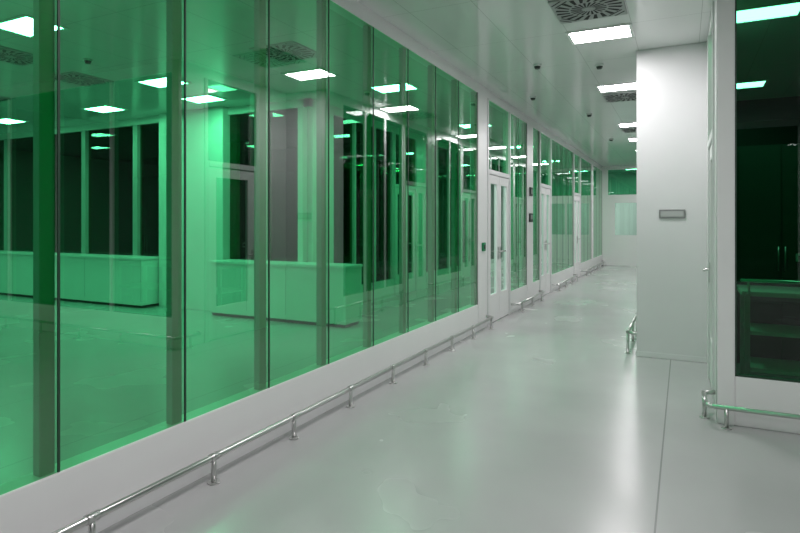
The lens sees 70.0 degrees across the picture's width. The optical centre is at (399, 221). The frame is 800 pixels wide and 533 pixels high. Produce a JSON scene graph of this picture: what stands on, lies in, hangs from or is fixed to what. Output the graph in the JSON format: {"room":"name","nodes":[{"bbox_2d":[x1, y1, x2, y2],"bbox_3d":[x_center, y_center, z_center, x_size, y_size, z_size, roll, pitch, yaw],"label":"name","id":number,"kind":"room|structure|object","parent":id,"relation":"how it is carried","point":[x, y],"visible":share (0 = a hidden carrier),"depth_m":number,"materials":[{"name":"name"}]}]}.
{"room":"clean room","nodes":[
{"label":"clean room","id":0,"kind":"room"},
{"bbox_2d":[0,0,601,532],"bbox_3d":[1.675,-0.210,9.217,0.124,3.420,24.000,0,0,26],"label":"wall","id":1,"kind":"structure","parent":0,"point":[48,504],"depth_m":3.87,"materials":[{"name":"white paint"}]},
{"bbox_2d":[0,0,59,494],"bbox_3d":[-1.747,-0.325,2.292,0.072,2.930,0.738,0,0,26],"label":"window","id":2,"kind":"structure","parent":1,"relation":"in","point":[29,29],"depth_m":2.48,"materials":[{"name":"green glass"}]},
{"bbox_2d":[60,0,185,470],"bbox_3d":[-1.419,-0.325,2.953,0.072,2.930,0.738,0,0,26],"label":"window","id":3,"kind":"structure","parent":1,"relation":"in","point":[123,62],"depth_m":2.89,"materials":[{"name":"green glass"}]},
{"bbox_2d":[186,0,269,420],"bbox_3d":[-1.091,-0.325,3.613,0.072,2.930,0.738,0,0,26],"label":"window","id":4,"kind":"structure","parent":1,"relation":"in","point":[228,41],"depth_m":3.55,"materials":[{"name":"green glass"}]},
{"bbox_2d":[270,0,328,386],"bbox_3d":[-0.763,-0.325,4.274,0.072,2.930,0.738,0,0,26],"label":"window","id":5,"kind":"structure","parent":1,"relation":"in","point":[299,29],"depth_m":4.21,"materials":[{"name":"green glass"}]},
{"bbox_2d":[72,263,602,532],"bbox_3d":[1.732,1.465,9.188,0.012,0.070,24.000,0,0,26],"label":"baseboard","id":6,"kind":"structure","parent":1,"relation":"attached to","point":[110,519],"depth_m":3.70,"materials":[{"name":"metal"}]},
{"bbox_2d":[329,0,373,363],"bbox_3d":[-0.435,-0.325,4.934,0.072,2.930,0.738,0,0,26],"label":"window","id":7,"kind":"structure","parent":1,"relation":"in","point":[351,39],"depth_m":4.90,"materials":[{"name":"green glass"}]},
{"bbox_2d":[374,28,408,345],"bbox_3d":[-0.107,-0.325,5.595,0.072,2.930,0.738,0,0,26],"label":"window","id":8,"kind":"structure","parent":1,"relation":"in","point":[391,58],"depth_m":5.55,"materials":[{"name":"green glass"}]},
{"bbox_2d":[409,50,435,331],"bbox_3d":[0.221,-0.325,6.256,0.072,2.930,0.738,0,0,26],"label":"window","id":9,"kind":"structure","parent":1,"relation":"in","point":[422,74],"depth_m":6.21,"materials":[{"name":"green glass"}]},
{"bbox_2d":[436,67,458,320],"bbox_3d":[0.548,-0.325,6.916,0.072,2.930,0.738,0,0,26],"label":"window","id":10,"kind":"structure","parent":1,"relation":"in","point":[447,87],"depth_m":6.87,"materials":[{"name":"green glass"}]},
{"bbox_2d":[459,81,477,311],"bbox_3d":[0.876,-0.325,7.577,0.072,2.930,0.738,0,0,26],"label":"window","id":11,"kind":"structure","parent":1,"relation":"in","point":[468,98],"depth_m":7.53,"materials":[{"name":"green glass"}]},
{"bbox_2d":[482,242,485,250],"bbox_3d":[1.184,0.350,8.053,0.032,0.120,0.120,0,0,26],"label":"wall switch","id":12,"kind":"object","parent":1,"relation":"attached to","point":[484,243],"visible":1,"depth_m":8.02,"materials":[{"name":"green plastic"}]},
{"bbox_2d":[487,169,510,325],"bbox_3d":[1.509,0.365,8.796,0.161,2.270,1.220,0,0,26],"label":"door","id":13,"kind":"structure","parent":1,"relation":"in","point":[498,302],"depth_m":8.80,"materials":[{"name":"metal"}]},
{"bbox_2d":[487,98,510,174],"bbox_3d":[1.488,-1.280,8.807,0.115,1.020,1.220,0,0,26],"label":"window","id":14,"kind":"structure","parent":1,"relation":"in","point":[498,119],"depth_m":8.82,"materials":[{"name":"glass"}]},
{"bbox_2d":[511,114,518,290],"bbox_3d":[1.887,-0.325,9.613,0.072,2.930,0.570,0,0,26],"label":"window","id":15,"kind":"structure","parent":1,"relation":"in","point":[514,120],"depth_m":9.63,"materials":[{"name":"green glass"}]},
{"bbox_2d":[519,119,526,287],"bbox_3d":[2.141,-0.325,10.124,0.072,2.930,0.570,0,0,26],"label":"window","id":16,"kind":"structure","parent":1,"relation":"in","point":[522,125],"depth_m":10.11,"materials":[{"name":"green glass"}]},
{"bbox_2d":[529,213,532,221],"bbox_3d":[2.424,-0.080,10.553,0.030,0.160,0.220,0,0,26],"label":"wall control panel","id":17,"kind":"object","parent":1,"relation":"attached to","point":[530,214],"visible":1,"depth_m":10.50,"materials":[{"name":"plastic"}]},
{"bbox_2d":[529,187,532,195],"bbox_3d":[2.424,-0.560,10.553,0.030,0.160,0.180,0,0,26],"label":"wall control panel","id":18,"kind":"object","parent":1,"relation":"attached to","point":[530,188],"visible":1,"depth_m":10.48,"materials":[{"name":"plastic"}]},
{"bbox_2d":[533,128,538,281],"bbox_3d":[2.590,-0.325,11.029,0.072,2.930,0.550,0,0,26],"label":"window","id":19,"kind":"structure","parent":1,"relation":"in","point":[535,132],"depth_m":11.00,"materials":[{"name":"green glass"}]},
{"bbox_2d":[539,183,551,297],"bbox_3d":[2.976,0.365,11.752,0.161,2.270,1.100,0,0,26],"label":"door","id":20,"kind":"structure","parent":1,"relation":"in","point":[545,280],"depth_m":11.75,"materials":[{"name":"metal"}]},
{"bbox_2d":[539,131,551,185],"bbox_3d":[2.956,-1.280,11.762,0.115,1.020,1.100,0,0,26],"label":"window","id":21,"kind":"structure","parent":1,"relation":"in","point":[545,143],"depth_m":11.83,"materials":[{"name":"glass"}]},
{"bbox_2d":[552,140,556,273],"bbox_3d":[3.357,-0.325,12.574,0.072,2.930,0.700,0,0,26],"label":"window","id":22,"kind":"structure","parent":1,"relation":"in","point":[554,144],"depth_m":12.62,"materials":[{"name":"green glass"}]},
{"bbox_2d":[557,143,562,271],"bbox_3d":[3.668,-0.325,13.201,0.072,2.930,0.700,0,0,26],"label":"window","id":23,"kind":"structure","parent":1,"relation":"in","point":[559,147],"depth_m":13.13,"materials":[{"name":"green glass"}]},
{"bbox_2d":[563,147,567,269],"bbox_3d":[3.979,-0.325,13.828,0.072,2.930,0.700,0,0,26],"label":"window","id":24,"kind":"structure","parent":1,"relation":"in","point":[565,151],"depth_m":13.79,"materials":[{"name":"green glass"}]},
{"bbox_2d":[568,150,572,267],"bbox_3d":[4.290,-0.325,14.455,0.072,2.930,0.700,0,0,26],"label":"window","id":25,"kind":"structure","parent":1,"relation":"in","point":[570,154],"depth_m":14.40,"materials":[{"name":"green glass"}]},
{"bbox_2d":[573,192,580,279],"bbox_3d":[4.710,0.365,15.246,0.161,2.270,1.100,0,0,26],"label":"door","id":26,"kind":"structure","parent":1,"relation":"in","point":[576,196],"depth_m":15.27,"materials":[{"name":"metal"}]},
{"bbox_2d":[573,153,580,193],"bbox_3d":[4.690,-1.280,15.256,0.115,1.020,1.100,0,0,26],"label":"window","id":27,"kind":"structure","parent":1,"relation":"in","point":[576,159],"depth_m":15.26,"materials":[{"name":"glass"}]},
{"bbox_2d":[581,158,583,262],"bbox_3d":[5.091,-0.325,16.067,0.072,2.930,0.700,0,0,26],"label":"window","id":28,"kind":"structure","parent":1,"relation":"in","point":[582,160],"depth_m":16.11,"materials":[{"name":"green glass"}]},
{"bbox_2d":[584,160,587,261],"bbox_3d":[5.402,-0.325,16.694,0.072,2.930,0.700,0,0,26],"label":"window","id":29,"kind":"structure","parent":1,"relation":"in","point":[585,161],"depth_m":16.61,"materials":[{"name":"green glass"}]},
{"bbox_2d":[588,162,590,259],"bbox_3d":[5.713,-0.325,17.321,0.072,2.930,0.700,0,0,26],"label":"window","id":30,"kind":"structure","parent":1,"relation":"in","point":[589,164],"depth_m":17.32,"materials":[{"name":"green glass"}]},
{"bbox_2d":[593,165,595,257],"bbox_3d":[6.210,-0.325,18.321,0.072,2.930,0.733,0,0,26],"label":"window","id":31,"kind":"structure","parent":1,"relation":"in","point":[594,167],"depth_m":18.29,"materials":[{"name":"green glass"}]},
{"bbox_2d":[596,167,598,256],"bbox_3d":[6.536,-0.325,18.978,0.072,2.930,0.733,0,0,26],"label":"window","id":32,"kind":"structure","parent":1,"relation":"in","point":[597,169],"depth_m":18.93,"materials":[{"name":"green glass"}]},
{"bbox_2d":[599,169,601,255],"bbox_3d":[6.862,-0.325,19.635,0.072,2.930,0.733,0,0,26],"label":"window","id":33,"kind":"structure","parent":1,"relation":"in","point":[600,171],"depth_m":19.61,"materials":[{"name":"green glass"}]},
{"bbox_2d":[99,259,799,532],"bbox_3d":[-0.258,1.550,11.851,21.000,0.100,27.000,0,0,26],"label":"floor","id":34,"kind":"structure","parent":0,"point":[542,421],"depth_m":3.68,"materials":[{"name":"plastic"}]},
{"bbox_2d":[52,315,493,532],"bbox_3d":[-1.080,1.413,3.383,0.173,0.173,10.738,0,0,26],"label":"rail","id":35,"kind":"object","parent":34,"relation":"on","point":[90,519],"visible":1,"depth_m":3.39,"materials":[{"name":"metal"}]},
{"bbox_2d":[511,290,544,311],"bbox_3d":[2.334,1.413,10.262,0.173,0.173,2.098,0,0,26],"label":"rail","id":36,"kind":"object","parent":34,"relation":"on","point":[540,291],"visible":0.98,"depth_m":10.19,"materials":[{"name":"metal"}]},
{"bbox_2d":[552,274,577,290],"bbox_3d":[3.922,1.413,13.460,0.173,0.173,2.738,0,0,26],"label":"rail","id":37,"kind":"object","parent":34,"relation":"on","point":[576,275],"visible":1,"depth_m":13.11,"materials":[{"name":"metal"}]},
{"bbox_2d":[581,260,605,275],"bbox_3d":[6.067,1.413,17.782,0.173,0.173,4.588,0,0,26],"label":"rail","id":38,"kind":"object","parent":34,"relation":"on","point":[602,260],"visible":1,"depth_m":17.25,"materials":[{"name":"metal"}]},
{"bbox_2d":[625,312,636,353],"bbox_3d":[3.169,1.369,7.571,0.153,0.263,2.558,0,0,26],"label":"rail","id":39,"kind":"object","parent":34,"relation":"on","point":[631,326],"visible":0.52,"depth_m":6.61,"materials":[{"name":"metal"}]},
{"bbox_2d":[699,390,799,429],"bbox_3d":[4.458,1.416,3.326,4.807,0.168,0.453,0,0,26],"label":"rail","id":40,"kind":"object","parent":34,"relation":"on","point":[705,403],"visible":0.89,"depth_m":4.13,"materials":[{"name":"metal"}]},
{"bbox_2d":[356,0,711,166],"bbox_3d":[-0.258,-1.970,11.851,21.000,0.100,27.000,0,0,26],"label":"ceiling","id":41,"kind":"structure","parent":0,"point":[497,44],"depth_m":6.32,"materials":[{"name":"paint"}]},
{"bbox_2d":[533,64,541,69],"bbox_3d":[1.679,-1.895,6.981,0.100,0.050,0.100,0,0,26],"label":"smoke detector","id":42,"kind":"object","parent":41,"relation":"attached to","point":[536,66],"visible":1,"depth_m":6.96,"materials":[{"name":"plastic"}]},
{"bbox_2d":[548,0,626,23],"bbox_3d":[1.685,-1.909,5.103,0.600,0.019,0.600,0,0,26],"label":"ceiling vent","id":43,"kind":"object","parent":41,"relation":"in","point":[566,11],"visible":1,"depth_m":5.12,"materials":[{"name":"grey metal"}]},
{"bbox_2d":[595,64,603,69],"bbox_3d":[2.440,-1.895,6.984,0.100,0.050,0.100,0,0,26],"label":"smoke detector","id":44,"kind":"object","parent":41,"relation":"attached to","point":[598,66],"visible":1,"depth_m":6.96,"materials":[{"name":"plastic"}]},
{"bbox_2d":[565,23,634,44],"bbox_3d":[2.045,-1.914,5.829,0.620,0.012,0.420,0,0,26],"label":"ceiling light","id":45,"kind":"object","parent":41,"relation":"in","point":[619,31],"depth_m":5.83,"materials":[{"name":"white plastic"}]},
{"bbox_2d":[596,82,636,92],"bbox_3d":[3.130,-1.914,8.104,0.620,0.012,0.420,0,0,26],"label":"ceiling light","id":46,"kind":"object","parent":41,"relation":"in","point":[631,85],"depth_m":8.12,"materials":[{"name":"white plastic"}]},
{"bbox_2d":[602,91,636,102],"bbox_3d":[3.441,-1.909,8.731,0.600,0.019,0.600,0,0,26],"label":"ceiling vent","id":47,"kind":"object","parent":41,"relation":"in","point":[626,96],"visible":0.84,"depth_m":8.71,"materials":[{"name":"grey metal"}]},
{"bbox_2d":[617,122,636,127],"bbox_3d":[4.619,-1.914,11.216,0.620,0.012,0.420,0,0,26],"label":"ceiling light","id":48,"kind":"object","parent":41,"relation":"in","point":[623,124],"depth_m":11.29,"materials":[{"name":"white plastic"}]},
{"bbox_2d":[621,127,636,132],"bbox_3d":[4.930,-1.909,11.843,0.600,0.019,0.600,0,0,26],"label":"ceiling vent","id":49,"kind":"object","parent":41,"relation":"in","point":[625,130],"visible":0.5,"depth_m":11.88,"materials":[{"name":"grey metal"}]},
{"bbox_2d":[602,166,636,265],"bbox_3d":[8.011,-0.210,19.524,2.270,3.420,0.100,0,0,26],"label":"wall","id":50,"kind":"structure","parent":0,"point":[621,250],"depth_m":19.77,"materials":[{"name":"white paint"}]},
{"bbox_2d":[608,169,636,194],"bbox_3d":[8.133,-1.375,19.442,1.980,0.870,0.001,0,0,26],"label":"window","id":51,"kind":"structure","parent":50,"relation":"in","point":[624,181],"depth_m":19.67,"materials":[{"name":"green glass"}]},
{"bbox_2d":[615,203,636,234],"bbox_3d":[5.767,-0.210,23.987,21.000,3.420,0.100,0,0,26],"label":"window","id":52,"kind":"structure","parent":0,"point":[625,213],"depth_m":22.39,"materials":[{"name":"green glass"}]},
{"bbox_2d":[636,42,706,362],"bbox_3d":[3.099,-0.210,6.437,0.783,3.420,0.512,0,0,26],"label":"wall column","id":53,"kind":"structure","parent":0,"point":[671,80],"depth_m":6.23,"materials":[{"name":"paint"}]},
{"bbox_2d":[659,209,685,217],"bbox_3d":[2.966,-0.087,6.222,0.260,0.095,0.017,0,0,26],"label":"name plate","id":54,"kind":"object","parent":53,"relation":"attached to","point":[662,213],"visible":1,"depth_m":6.21,"materials":[{"name":"silver metal"}]},
{"bbox_2d":[707,0,716,418],"bbox_3d":[2.865,-0.210,5.176,0.080,3.420,1.980,0,0,26],"label":"wall","id":55,"kind":"structure","parent":0,"point":[715,6],"depth_m":4.62,"materials":[{"name":"white paint"}]},
{"bbox_2d":[703,127,713,403],"bbox_3d":[2.785,0.365,5.059,0.161,2.270,1.000,0,0,26],"label":"door","id":56,"kind":"structure","parent":55,"relation":"in","point":[710,269],"depth_m":5.33,"materials":[{"name":"metal"}]},
{"bbox_2d":[708,1,713,139],"bbox_3d":[2.805,-1.280,5.049,0.115,1.020,1.000,0,0,26],"label":"window","id":57,"kind":"structure","parent":55,"relation":"in","point":[710,37],"depth_m":5.46,"materials":[{"name":"glass"}]},
{"bbox_2d":[716,0,799,433],"bbox_3d":[4.526,-0.210,3.243,4.775,3.420,0.106,0,0,26],"label":"wall","id":58,"kind":"structure","parent":0,"point":[732,390],"depth_m":4.22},
{"bbox_2d":[735,0,799,382],"bbox_3d":[2.987,-0.325,4.005,1.110,2.930,0.089,0,0,26],"label":"window","id":59,"kind":"structure","parent":58,"relation":"in","point":[767,32],"depth_m":4.14,"materials":[{"name":"green glass"}]},
{"bbox_3d":[-2.563,-0.210,18.677,10.800,3.420,16.820,0,0,26],"label":"wall","id":60,"kind":"structure","parent":0,"visible":0},
{"bbox_2d":[491,184,493,258],"bbox_3d":[2.821,-0.325,17.481,0.089,2.930,0.725,0,0,26],"label":"window","id":61,"kind":"structure","parent":60,"relation":"in","point":[492,185],"depth_m":17.53,"materials":[{"name":"green glass"}]},
{"bbox_2d":[501,186,502,256],"bbox_3d":[3.144,-0.325,18.131,0.089,2.930,0.725,0,0,26],"label":"window","id":62,"kind":"structure","parent":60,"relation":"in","point":[501,186],"depth_m":18.39,"materials":[{"name":"green glass"}]}
]}

